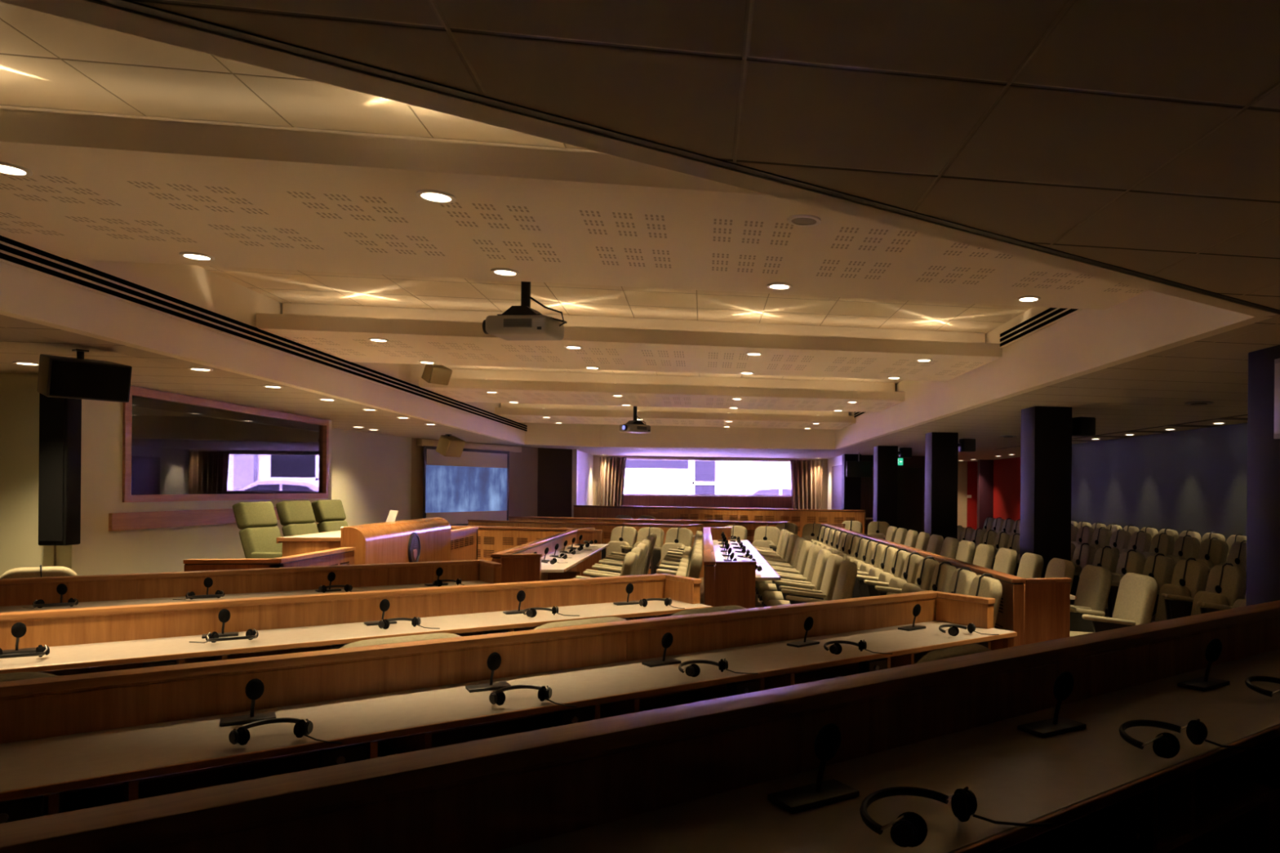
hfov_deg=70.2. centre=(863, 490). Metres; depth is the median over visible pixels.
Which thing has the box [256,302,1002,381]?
ceiling
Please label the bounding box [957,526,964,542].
chair
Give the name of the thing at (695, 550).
chair
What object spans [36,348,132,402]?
monitor
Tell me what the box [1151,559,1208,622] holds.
chair
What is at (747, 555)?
headset
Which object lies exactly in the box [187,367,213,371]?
recessed light
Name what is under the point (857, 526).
chair
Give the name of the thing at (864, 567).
chair
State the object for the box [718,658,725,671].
cushion
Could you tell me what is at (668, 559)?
chair
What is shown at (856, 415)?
air diffuser
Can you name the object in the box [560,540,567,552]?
microphone
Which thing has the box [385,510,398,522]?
paper
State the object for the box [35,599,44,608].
cushion
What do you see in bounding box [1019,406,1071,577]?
column
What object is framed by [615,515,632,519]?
chair
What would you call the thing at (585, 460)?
wall
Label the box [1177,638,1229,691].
microphone
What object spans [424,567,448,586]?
microphone
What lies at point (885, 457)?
column
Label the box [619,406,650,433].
projector
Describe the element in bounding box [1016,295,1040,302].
recessed light
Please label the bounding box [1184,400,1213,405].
ceiling vent
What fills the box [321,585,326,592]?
cushion
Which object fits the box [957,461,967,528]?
wall
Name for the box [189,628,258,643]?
headset
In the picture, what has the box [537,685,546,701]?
cushion
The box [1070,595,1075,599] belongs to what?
countertop
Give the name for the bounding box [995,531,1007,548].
headset
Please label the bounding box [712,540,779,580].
countertop
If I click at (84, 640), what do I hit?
desk
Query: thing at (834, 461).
wall
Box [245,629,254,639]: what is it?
cushion
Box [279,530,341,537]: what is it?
countertop
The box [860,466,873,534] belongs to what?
door
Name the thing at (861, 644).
cushion
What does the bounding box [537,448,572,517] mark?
door
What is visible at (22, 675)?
chair
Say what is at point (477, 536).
vent grille
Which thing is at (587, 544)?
headset
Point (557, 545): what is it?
microphone
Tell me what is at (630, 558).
chair
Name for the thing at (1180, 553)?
cushion
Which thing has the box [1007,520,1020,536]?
chair
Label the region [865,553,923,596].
chair
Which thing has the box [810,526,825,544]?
chair
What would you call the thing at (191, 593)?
cushion
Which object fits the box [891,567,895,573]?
cushion
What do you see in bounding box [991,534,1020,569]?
chair
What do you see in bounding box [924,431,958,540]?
column
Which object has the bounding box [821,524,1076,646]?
desk
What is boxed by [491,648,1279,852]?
countertop
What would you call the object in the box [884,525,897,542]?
chair
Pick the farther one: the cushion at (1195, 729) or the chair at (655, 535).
the chair at (655, 535)
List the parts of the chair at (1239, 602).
frame, armrest, seat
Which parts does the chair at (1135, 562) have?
frame, seat, backrest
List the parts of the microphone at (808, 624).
stem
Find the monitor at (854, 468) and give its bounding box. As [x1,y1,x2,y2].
[846,452,871,476]
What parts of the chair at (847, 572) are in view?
frame, armrest, frame, armrest, backrest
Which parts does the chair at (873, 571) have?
frame, armrest, frame, seat, backrest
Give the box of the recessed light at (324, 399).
[318,398,336,400]
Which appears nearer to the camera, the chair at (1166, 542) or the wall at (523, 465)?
the chair at (1166, 542)
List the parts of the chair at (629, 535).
frame, seat, backrest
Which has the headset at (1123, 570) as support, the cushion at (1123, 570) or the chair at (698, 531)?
the cushion at (1123, 570)
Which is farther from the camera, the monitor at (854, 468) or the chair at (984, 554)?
the monitor at (854, 468)
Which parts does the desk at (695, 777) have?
knob, support panel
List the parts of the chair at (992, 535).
backrest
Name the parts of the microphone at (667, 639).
stem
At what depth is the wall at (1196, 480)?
13.40 m
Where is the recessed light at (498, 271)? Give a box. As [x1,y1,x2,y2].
[490,267,519,276]
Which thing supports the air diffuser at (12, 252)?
attached to the trim at (1086, 341)
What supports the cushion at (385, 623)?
on the headset at (383, 624)
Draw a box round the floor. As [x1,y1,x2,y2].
[698,577,1107,617]
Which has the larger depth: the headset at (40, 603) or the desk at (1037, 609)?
the desk at (1037, 609)
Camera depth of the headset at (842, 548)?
11.96 m
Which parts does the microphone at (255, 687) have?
stem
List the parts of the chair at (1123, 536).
seat, backrest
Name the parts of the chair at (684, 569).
armrest, seat, backrest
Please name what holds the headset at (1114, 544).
hanging from the chair at (1123, 536)
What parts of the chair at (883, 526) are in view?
seat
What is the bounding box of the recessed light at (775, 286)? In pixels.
[766,282,791,289]
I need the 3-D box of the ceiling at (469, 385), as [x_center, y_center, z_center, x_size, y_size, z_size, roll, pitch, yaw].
[-2.834,-1.514,13.193,6.633,0.317,1.980,1,0,-10]
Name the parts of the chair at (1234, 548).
seat, backrest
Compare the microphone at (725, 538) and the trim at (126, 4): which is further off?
the microphone at (725, 538)
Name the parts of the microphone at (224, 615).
stem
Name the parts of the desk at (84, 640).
cap rail, panel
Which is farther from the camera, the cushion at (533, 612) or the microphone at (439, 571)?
the microphone at (439, 571)
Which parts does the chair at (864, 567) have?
seat, backrest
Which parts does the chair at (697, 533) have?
armrest, seat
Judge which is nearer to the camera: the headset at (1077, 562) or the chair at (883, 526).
the headset at (1077, 562)
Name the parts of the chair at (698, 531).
armrest, seat, backrest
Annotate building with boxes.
[623,459,791,494]
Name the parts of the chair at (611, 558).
armrest, armrest, backrest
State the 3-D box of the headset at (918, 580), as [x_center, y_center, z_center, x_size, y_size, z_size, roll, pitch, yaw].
[0.564,0.712,7.771,0.185,0.256,0.069,1,0,-17]
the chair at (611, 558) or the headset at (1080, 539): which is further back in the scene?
the headset at (1080, 539)
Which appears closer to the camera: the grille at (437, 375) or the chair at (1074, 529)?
the grille at (437, 375)
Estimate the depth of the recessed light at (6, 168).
3.69 m
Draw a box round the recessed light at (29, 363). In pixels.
[13,361,39,365]
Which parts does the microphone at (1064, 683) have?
stem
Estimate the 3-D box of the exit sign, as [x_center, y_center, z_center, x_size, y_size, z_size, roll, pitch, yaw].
[0.778,-0.763,20.064,0.260,0.340,0.048,1,0,-4]
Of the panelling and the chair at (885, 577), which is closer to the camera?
the chair at (885, 577)
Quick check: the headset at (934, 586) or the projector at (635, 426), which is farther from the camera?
the projector at (635, 426)
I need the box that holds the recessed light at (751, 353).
[745,351,762,355]
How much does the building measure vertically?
14.000 m
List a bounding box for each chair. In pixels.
[0,566,77,578]
[0,671,57,681]
[232,502,282,558]
[275,500,318,537]
[311,499,348,533]
[340,632,461,648]
[533,617,626,629]
[573,551,637,578]
[575,546,642,578]
[585,542,647,576]
[594,538,650,574]
[601,526,637,564]
[601,536,653,574]
[608,533,657,574]
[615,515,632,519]
[621,527,664,574]
[638,515,655,519]
[651,528,693,573]
[655,545,702,576]
[658,542,702,577]
[660,539,702,570]
[662,537,702,573]
[664,534,702,568]
[666,532,702,564]
[668,530,702,561]
[671,604,746,616]
[675,548,702,577]
[687,552,702,577]
[688,557,702,578]
[724,525,747,540]
[751,526,780,551]
[753,528,788,592]
[755,531,793,598]
[755,540,813,587]
[757,544,822,595]
[759,533,799,605]
[761,548,831,604]
[763,537,805,607]
[766,553,843,606]
[775,522,798,535]
[781,560,857,604]
[801,523,821,541]
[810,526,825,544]
[813,527,831,545]
[818,528,835,548]
[822,530,841,550]
[828,532,846,553]
[833,534,853,555]
[839,536,861,559]
[841,520,862,533]
[845,538,869,562]
[851,543,887,598]
[852,546,897,598]
[853,541,877,568]
[856,550,909,597]
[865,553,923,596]
[867,521,889,539]
[875,558,938,595]
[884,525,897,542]
[888,562,956,595]
[893,528,907,545]
[903,529,918,547]
[915,532,929,551]
[916,644,991,663]
[926,534,943,555]
[940,537,958,559]
[947,568,976,595]
[955,540,975,564]
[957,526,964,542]
[958,528,974,544]
[968,574,1002,628]
[971,528,986,546]
[972,530,997,564]
[973,532,1010,560]
[973,543,995,568]
[978,517,995,531]
[986,518,1004,532]
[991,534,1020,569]
[992,547,1017,575]
[996,519,1014,533]
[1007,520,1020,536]
[1013,560,1019,576]
[1017,552,1044,577]
[1044,558,1075,591]
[1069,572,1157,636]
[1070,546,1119,604]
[1070,564,1111,612]
[1071,520,1077,526]
[1071,525,1078,541]
[1071,526,1093,546]
[1071,542,1075,561]
[1071,544,1096,576]
[1075,528,1111,550]
[1076,521,1091,528]
[1090,523,1106,530]
[1096,529,1130,553]
[1105,524,1122,533]
[1105,551,1145,617]
[1110,555,1174,620]
[1119,531,1151,555]
[1122,525,1139,535]
[1139,527,1158,538]
[1142,533,1174,558]
[1145,536,1199,562]
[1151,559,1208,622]
[1158,528,1178,542]
[1164,564,1246,618]
[1174,538,1228,571]
[1178,530,1200,542]
[1200,533,1225,545]
[1201,589,1246,613]
[1204,542,1246,597]
[1226,534,1246,559]
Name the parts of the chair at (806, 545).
seat, armrest, armrest, backrest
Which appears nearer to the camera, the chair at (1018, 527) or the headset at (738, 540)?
the headset at (738, 540)
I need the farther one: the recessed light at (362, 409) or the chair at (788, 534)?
the chair at (788, 534)
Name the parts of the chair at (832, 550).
seat, backrest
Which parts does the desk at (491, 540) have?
cap rail, panel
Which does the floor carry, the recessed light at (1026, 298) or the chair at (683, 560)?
the chair at (683, 560)
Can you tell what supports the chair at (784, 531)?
on the floor
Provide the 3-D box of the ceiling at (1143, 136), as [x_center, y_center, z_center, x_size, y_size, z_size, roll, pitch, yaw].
[-1.356,-0.982,11.594,18.300,0.060,29.500,1,0,-10]
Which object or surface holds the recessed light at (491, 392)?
in the ceiling at (469, 385)
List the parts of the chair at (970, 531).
backrest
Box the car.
[739,484,791,495]
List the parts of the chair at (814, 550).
seat, armrest, armrest, backrest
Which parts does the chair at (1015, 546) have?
backrest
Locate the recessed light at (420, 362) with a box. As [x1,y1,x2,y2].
[418,360,435,364]
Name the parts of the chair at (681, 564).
armrest, seat, backrest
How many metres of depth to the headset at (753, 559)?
9.08 m
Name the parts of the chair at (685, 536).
frame, seat, backrest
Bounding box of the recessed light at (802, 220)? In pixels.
[787,213,820,226]
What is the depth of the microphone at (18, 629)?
3.98 m
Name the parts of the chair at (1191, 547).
seat, backrest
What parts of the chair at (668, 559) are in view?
armrest, seat, backrest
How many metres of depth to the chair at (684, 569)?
9.31 m
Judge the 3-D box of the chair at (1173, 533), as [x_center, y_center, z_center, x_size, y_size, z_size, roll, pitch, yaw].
[4.176,1.007,12.462,0.489,0.922,0.529,1,0,-11]
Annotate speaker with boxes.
[38,392,81,545]
[897,447,911,457]
[958,438,975,452]
[1071,416,1095,436]
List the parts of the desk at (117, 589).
cap rail, panel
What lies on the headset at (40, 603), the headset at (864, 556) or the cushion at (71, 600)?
the cushion at (71, 600)
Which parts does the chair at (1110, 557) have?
frame, backrest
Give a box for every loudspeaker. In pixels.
[421,364,452,385]
[435,434,465,457]
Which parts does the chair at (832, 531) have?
seat, backrest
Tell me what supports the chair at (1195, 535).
on the floor
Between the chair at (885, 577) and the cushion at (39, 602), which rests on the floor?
the chair at (885, 577)
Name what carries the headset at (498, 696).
on the desk at (75, 742)
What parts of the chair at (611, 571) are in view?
armrest, armrest, frame, backrest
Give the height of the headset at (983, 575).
0.256 m
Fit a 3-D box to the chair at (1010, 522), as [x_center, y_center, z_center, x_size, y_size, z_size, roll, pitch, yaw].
[2.557,0.992,16.411,0.489,0.922,0.529,1,0,-10]
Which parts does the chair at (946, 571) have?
backrest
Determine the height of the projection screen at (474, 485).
1.690 m
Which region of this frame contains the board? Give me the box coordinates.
[108,506,315,531]
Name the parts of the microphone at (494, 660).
stem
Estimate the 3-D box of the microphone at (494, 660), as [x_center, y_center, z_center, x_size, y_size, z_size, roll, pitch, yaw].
[-1.447,0.691,3.369,0.150,0.142,0.086,1,0,-34]
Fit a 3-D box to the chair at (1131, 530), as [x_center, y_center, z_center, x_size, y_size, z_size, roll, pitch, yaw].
[3.975,1.005,13.559,0.489,0.922,0.529,1,0,-9]
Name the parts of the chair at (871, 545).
seat, backrest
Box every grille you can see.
[39,393,64,541]
[49,360,130,400]
[329,561,349,565]
[429,368,452,385]
[445,440,465,457]
[450,536,473,549]
[477,536,494,557]
[502,537,527,545]
[503,318,532,327]
[636,426,646,430]
[680,514,697,519]
[704,515,723,519]
[728,515,747,520]
[754,515,773,520]
[780,515,799,531]
[807,516,826,522]
[834,517,854,522]
[994,597,1003,629]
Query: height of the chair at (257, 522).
1.086 m
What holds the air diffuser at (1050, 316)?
attached to the trim at (1086, 341)
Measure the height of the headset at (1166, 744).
0.060 m
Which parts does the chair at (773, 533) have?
seat, backrest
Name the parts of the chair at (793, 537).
armrest, armrest, backrest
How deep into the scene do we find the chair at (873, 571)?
9.27 m
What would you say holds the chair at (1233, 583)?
on the floor
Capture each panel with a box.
[450,526,478,560]
[1273,358,1279,439]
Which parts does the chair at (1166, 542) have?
seat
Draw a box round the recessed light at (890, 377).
[887,376,901,379]
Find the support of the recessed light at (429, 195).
in the ceiling at (101, 186)
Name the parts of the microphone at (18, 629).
stem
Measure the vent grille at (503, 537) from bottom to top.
0.306 m
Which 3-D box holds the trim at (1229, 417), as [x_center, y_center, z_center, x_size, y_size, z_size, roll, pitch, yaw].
[4.588,-0.902,11.719,0.720,0.014,15.400,1,0,-10]
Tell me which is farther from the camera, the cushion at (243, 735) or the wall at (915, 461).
the wall at (915, 461)
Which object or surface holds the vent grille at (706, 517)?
attached to the desk at (800, 517)
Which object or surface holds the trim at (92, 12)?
attached to the ceiling at (1143, 136)
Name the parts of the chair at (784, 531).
armrest, backrest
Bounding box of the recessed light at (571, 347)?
[564,345,582,349]
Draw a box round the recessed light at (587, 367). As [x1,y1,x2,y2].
[584,366,599,369]
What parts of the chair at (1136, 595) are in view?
seat, frame, armrest, armrest, frame, backrest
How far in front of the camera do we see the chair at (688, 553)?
11.48 m
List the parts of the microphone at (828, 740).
stem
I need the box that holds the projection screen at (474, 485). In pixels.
[417,439,521,525]
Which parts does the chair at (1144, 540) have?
seat, backrest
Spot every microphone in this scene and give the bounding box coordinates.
[2,622,35,654]
[43,583,68,607]
[193,577,216,599]
[201,608,238,638]
[219,678,276,726]
[315,572,341,592]
[364,599,396,626]
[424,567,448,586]
[465,652,511,693]
[502,590,525,614]
[541,547,550,559]
[549,543,559,556]
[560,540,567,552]
[567,537,576,548]
[613,582,639,605]
[641,632,680,667]
[718,533,724,544]
[720,537,726,547]
[720,539,728,551]
[721,543,730,555]
[723,547,732,560]
[729,552,734,560]
[767,723,859,813]
[786,616,819,647]
[897,604,925,631]
[1017,671,1086,737]
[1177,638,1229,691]
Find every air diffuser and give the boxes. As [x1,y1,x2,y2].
[0,235,527,431]
[853,412,866,418]
[1000,307,1082,348]
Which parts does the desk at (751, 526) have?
cap rail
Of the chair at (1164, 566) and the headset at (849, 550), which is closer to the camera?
the chair at (1164, 566)
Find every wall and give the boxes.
[0,373,56,576]
[55,399,332,575]
[331,428,411,525]
[410,437,537,525]
[577,450,593,505]
[592,455,827,509]
[826,455,842,509]
[861,454,924,532]
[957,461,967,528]
[966,461,977,529]
[976,457,1020,528]
[1071,422,1247,542]
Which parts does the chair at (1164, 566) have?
frame, armrest, backrest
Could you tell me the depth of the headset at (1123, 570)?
8.98 m
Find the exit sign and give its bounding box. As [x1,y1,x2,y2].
[897,457,902,465]
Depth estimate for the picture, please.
17.97 m
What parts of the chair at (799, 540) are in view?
armrest, armrest, backrest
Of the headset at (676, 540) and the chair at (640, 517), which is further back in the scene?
the chair at (640, 517)
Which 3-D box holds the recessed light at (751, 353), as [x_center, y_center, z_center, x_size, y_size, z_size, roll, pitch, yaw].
[-1.066,-1.336,8.505,0.164,0.012,0.164,1,0,-10]
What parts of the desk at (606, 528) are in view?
cap rail, panel, panel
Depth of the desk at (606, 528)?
15.19 m
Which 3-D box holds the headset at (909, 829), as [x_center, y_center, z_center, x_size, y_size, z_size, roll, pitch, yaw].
[0.141,0.539,1.494,0.315,0.060,0.184,1,0,-28]
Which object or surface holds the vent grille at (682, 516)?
attached to the desk at (800, 517)
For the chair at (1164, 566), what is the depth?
8.35 m
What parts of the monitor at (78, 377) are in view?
ceiling plate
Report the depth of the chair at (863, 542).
10.79 m
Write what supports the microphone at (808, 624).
on the desk at (75, 742)
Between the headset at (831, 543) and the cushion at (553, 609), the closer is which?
the cushion at (553, 609)
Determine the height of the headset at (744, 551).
0.060 m
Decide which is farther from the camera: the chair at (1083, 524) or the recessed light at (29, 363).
the chair at (1083, 524)
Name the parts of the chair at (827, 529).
seat, backrest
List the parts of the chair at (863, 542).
seat, backrest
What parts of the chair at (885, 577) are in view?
frame, armrest, seat, backrest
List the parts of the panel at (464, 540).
cap rail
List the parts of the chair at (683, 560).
armrest, seat, backrest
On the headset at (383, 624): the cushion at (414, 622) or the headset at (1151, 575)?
the cushion at (414, 622)
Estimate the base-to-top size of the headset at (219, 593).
0.060 m
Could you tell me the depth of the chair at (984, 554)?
9.88 m
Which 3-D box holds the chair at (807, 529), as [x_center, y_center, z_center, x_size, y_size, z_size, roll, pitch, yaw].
[-0.953,1.050,15.669,0.529,0.922,0.489,1,0,20]
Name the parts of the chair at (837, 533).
seat, backrest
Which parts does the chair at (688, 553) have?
armrest, seat, backrest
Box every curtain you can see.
[599,457,626,506]
[790,459,822,509]
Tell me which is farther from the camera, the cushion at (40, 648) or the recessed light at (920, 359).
the recessed light at (920, 359)
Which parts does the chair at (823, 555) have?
seat, frame, armrest, armrest, backrest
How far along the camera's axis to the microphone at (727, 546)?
10.27 m
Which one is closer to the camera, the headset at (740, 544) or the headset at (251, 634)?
the headset at (251, 634)
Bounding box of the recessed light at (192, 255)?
[178,251,214,261]
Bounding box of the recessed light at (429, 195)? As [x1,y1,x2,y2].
[416,189,456,203]
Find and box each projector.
[482,281,567,340]
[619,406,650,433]
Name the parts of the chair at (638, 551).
armrest, armrest, backrest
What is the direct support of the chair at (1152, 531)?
on the floor
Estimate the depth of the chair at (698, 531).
12.62 m
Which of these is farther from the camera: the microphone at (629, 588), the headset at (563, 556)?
the headset at (563, 556)
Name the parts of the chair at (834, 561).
seat, armrest, frame, armrest, backrest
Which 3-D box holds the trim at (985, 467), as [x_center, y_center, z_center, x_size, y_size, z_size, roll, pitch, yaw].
[3.551,0.322,25.459,0.420,2.460,0.200,1,0,-10]
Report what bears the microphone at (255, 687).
on the desk at (75, 742)
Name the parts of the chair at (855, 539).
seat, backrest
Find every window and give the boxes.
[122,386,328,502]
[623,457,791,496]
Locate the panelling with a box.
[622,495,791,508]
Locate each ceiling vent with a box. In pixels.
[1000,435,1017,437]
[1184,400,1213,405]
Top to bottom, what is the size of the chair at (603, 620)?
0.922 m
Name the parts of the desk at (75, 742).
knob, knob, cap rail, knob, knob, knob, panel, panel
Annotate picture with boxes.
[425,465,506,512]
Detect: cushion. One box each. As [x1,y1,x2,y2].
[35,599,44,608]
[35,644,44,657]
[67,598,75,606]
[188,591,195,599]
[208,631,218,643]
[214,590,222,598]
[236,726,250,745]
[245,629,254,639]
[293,719,305,737]
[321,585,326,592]
[344,584,349,591]
[382,619,389,629]
[411,617,417,626]
[437,579,442,586]
[495,689,505,705]
[529,608,537,617]
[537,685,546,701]
[551,605,555,614]
[642,598,647,607]
[664,597,669,606]
[690,663,700,677]
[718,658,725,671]
[834,643,842,654]
[857,640,864,651]
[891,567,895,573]
[896,811,927,847]
[902,572,907,579]
[916,577,921,585]
[932,584,937,591]
[951,626,959,635]
[951,788,973,822]
[967,622,973,633]
[1121,568,1126,574]
[1155,732,1180,758]
[1177,551,1182,556]
[1179,578,1185,586]
[1186,720,1205,745]
[1204,554,1209,559]
[1214,585,1222,593]
[1234,558,1239,564]
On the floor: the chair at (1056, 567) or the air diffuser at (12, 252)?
the chair at (1056, 567)
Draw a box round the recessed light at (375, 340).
[368,337,388,342]
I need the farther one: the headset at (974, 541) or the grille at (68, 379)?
the headset at (974, 541)
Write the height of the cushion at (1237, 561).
0.069 m
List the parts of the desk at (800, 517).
cap rail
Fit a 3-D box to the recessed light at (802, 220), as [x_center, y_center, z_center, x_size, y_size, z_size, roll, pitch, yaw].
[-0.291,-1.329,4.286,0.164,0.012,0.164,1,0,-10]
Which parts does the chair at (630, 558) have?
backrest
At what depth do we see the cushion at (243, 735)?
2.57 m
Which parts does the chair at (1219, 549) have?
seat, backrest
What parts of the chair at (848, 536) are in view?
seat, backrest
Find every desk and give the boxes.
[0,559,502,612]
[0,573,712,675]
[0,590,1017,823]
[0,600,1279,852]
[276,530,341,556]
[450,524,595,561]
[467,520,703,577]
[490,529,608,582]
[508,515,789,544]
[573,505,873,537]
[703,527,780,608]
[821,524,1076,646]
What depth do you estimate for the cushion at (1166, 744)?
1.84 m
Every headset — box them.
[0,644,49,658]
[22,597,78,608]
[40,564,42,577]
[172,590,224,599]
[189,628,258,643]
[228,717,342,745]
[318,584,352,592]
[377,616,439,629]
[432,577,464,586]
[488,684,577,707]
[522,605,579,617]
[541,557,567,564]
[551,553,570,559]
[560,549,575,554]
[568,546,591,551]
[577,542,597,546]
[583,539,599,544]
[618,525,626,541]
[639,597,684,608]
[674,526,680,542]
[678,658,758,677]
[728,536,739,539]
[728,538,746,542]
[730,542,746,546]
[733,545,751,549]
[734,548,750,553]
[737,553,755,559]
[740,558,764,564]
[755,564,764,571]
[763,524,768,540]
[816,524,826,540]
[821,526,831,542]
[823,640,893,654]
[825,528,835,544]
[830,529,841,546]
[835,531,848,548]
[841,533,853,551]
[848,534,861,554]
[854,537,868,557]
[859,786,1052,847]
[862,539,876,560]
[871,542,885,564]
[880,545,896,568]
[891,548,908,573]
[902,552,920,579]
[916,556,935,585]
[932,561,952,591]
[938,622,999,635]
[951,567,971,593]
[973,528,982,543]
[975,573,994,596]
[983,529,994,544]
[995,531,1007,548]
[1008,533,1020,549]
[1075,542,1088,564]
[1079,525,1088,542]
[1094,527,1105,544]
[1097,546,1111,566]
[1113,528,1124,546]
[1119,719,1266,758]
[1121,549,1137,574]
[1132,530,1143,550]
[1148,553,1164,577]
[1154,533,1166,553]
[1177,534,1191,556]
[1179,557,1195,586]
[1204,537,1217,559]
[1214,563,1233,593]
[1234,540,1246,564]
[1244,675,1279,697]
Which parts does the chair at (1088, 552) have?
seat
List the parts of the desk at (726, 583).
panel, cap rail, panel, panel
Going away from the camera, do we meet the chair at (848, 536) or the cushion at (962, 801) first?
the cushion at (962, 801)
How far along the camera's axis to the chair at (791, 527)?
15.97 m
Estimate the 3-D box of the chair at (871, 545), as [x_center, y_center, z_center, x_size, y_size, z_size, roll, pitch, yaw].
[-0.086,1.058,10.365,0.489,0.922,0.529,1,0,-10]
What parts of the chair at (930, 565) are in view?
frame, armrest, seat, backrest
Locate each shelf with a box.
[44,653,924,816]
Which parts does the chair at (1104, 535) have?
seat, backrest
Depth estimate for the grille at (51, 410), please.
7.31 m
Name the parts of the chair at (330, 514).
backrest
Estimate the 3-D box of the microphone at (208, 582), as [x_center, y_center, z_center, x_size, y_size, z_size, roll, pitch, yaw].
[-4.524,0.663,6.003,0.150,0.142,0.086,1,0,-34]
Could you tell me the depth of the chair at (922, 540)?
12.66 m
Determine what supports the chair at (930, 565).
on the floor
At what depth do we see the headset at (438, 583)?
6.82 m
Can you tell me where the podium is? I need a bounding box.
[340,517,450,564]
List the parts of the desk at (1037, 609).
cap rail, panel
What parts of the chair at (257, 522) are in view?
backrest, armrest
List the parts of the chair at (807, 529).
seat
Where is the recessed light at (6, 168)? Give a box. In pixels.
[0,161,32,177]
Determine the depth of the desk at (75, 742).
3.15 m
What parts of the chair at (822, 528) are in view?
backrest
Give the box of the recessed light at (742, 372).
[739,371,754,374]
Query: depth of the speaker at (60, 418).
7.32 m
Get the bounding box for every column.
[841,453,861,510]
[873,445,897,527]
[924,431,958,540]
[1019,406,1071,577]
[1245,344,1279,605]
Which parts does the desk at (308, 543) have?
panel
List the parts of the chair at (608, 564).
armrest, armrest, backrest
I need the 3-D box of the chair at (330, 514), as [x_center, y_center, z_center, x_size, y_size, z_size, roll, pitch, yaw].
[-6.306,0.655,10.768,0.795,1.086,0.600,1,0,5]
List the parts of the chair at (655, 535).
armrest, armrest, backrest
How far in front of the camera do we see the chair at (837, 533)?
12.87 m
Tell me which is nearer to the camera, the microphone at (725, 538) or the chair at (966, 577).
the chair at (966, 577)
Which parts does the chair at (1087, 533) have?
seat, backrest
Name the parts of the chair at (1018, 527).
backrest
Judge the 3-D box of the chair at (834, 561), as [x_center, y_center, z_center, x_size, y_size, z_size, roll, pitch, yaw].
[-0.546,1.054,8.133,0.680,0.922,0.529,1,0,-11]
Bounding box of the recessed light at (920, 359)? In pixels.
[915,358,932,361]
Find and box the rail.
[182,546,355,571]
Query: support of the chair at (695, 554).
on the floor
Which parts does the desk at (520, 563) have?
panel, panel, cap rail, support panel, panel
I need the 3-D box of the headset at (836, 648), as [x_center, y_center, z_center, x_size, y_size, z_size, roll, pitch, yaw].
[-0.037,0.743,4.184,0.315,0.060,0.184,1,0,-16]
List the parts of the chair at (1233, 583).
armrest, frame, seat, frame, armrest, backrest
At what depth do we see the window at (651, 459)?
25.14 m
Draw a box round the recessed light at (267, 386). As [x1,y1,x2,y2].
[262,385,283,387]
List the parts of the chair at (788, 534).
armrest, armrest, backrest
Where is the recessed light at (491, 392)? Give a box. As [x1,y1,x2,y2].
[485,391,497,393]
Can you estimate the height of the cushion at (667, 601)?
0.053 m
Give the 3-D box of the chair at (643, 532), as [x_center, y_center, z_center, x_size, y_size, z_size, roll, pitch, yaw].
[-3.389,1.028,13.511,0.529,0.922,0.489,1,0,18]
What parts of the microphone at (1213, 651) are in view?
stem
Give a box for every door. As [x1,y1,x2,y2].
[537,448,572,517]
[831,464,841,509]
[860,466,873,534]
[897,467,922,533]
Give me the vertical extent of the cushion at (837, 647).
0.053 m
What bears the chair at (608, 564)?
on the floor
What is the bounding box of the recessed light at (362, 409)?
[361,408,377,410]
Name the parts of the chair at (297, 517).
backrest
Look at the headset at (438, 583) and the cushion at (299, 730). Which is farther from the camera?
the headset at (438, 583)
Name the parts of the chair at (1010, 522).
backrest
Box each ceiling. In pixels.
[0,0,1279,461]
[0,1,1032,384]
[0,105,1149,310]
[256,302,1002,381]
[418,368,904,412]
[494,402,855,429]
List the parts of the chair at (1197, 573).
frame, seat, armrest, frame, backrest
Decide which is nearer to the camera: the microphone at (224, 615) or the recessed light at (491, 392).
the microphone at (224, 615)
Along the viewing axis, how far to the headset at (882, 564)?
9.33 m
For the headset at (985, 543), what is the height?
0.256 m
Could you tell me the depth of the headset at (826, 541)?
13.54 m
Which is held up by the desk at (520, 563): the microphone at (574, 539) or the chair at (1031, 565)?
the microphone at (574, 539)
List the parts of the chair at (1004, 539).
backrest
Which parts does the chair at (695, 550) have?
seat, backrest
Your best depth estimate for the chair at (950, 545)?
11.27 m
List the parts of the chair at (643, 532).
frame, armrest, seat, backrest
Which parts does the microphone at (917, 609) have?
stem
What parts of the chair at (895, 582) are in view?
frame, armrest, seat, backrest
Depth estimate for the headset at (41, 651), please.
3.79 m
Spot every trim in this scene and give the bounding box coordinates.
[0,0,1279,317]
[0,258,1273,449]
[93,0,1279,313]
[571,448,577,517]
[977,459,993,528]
[993,413,1248,449]

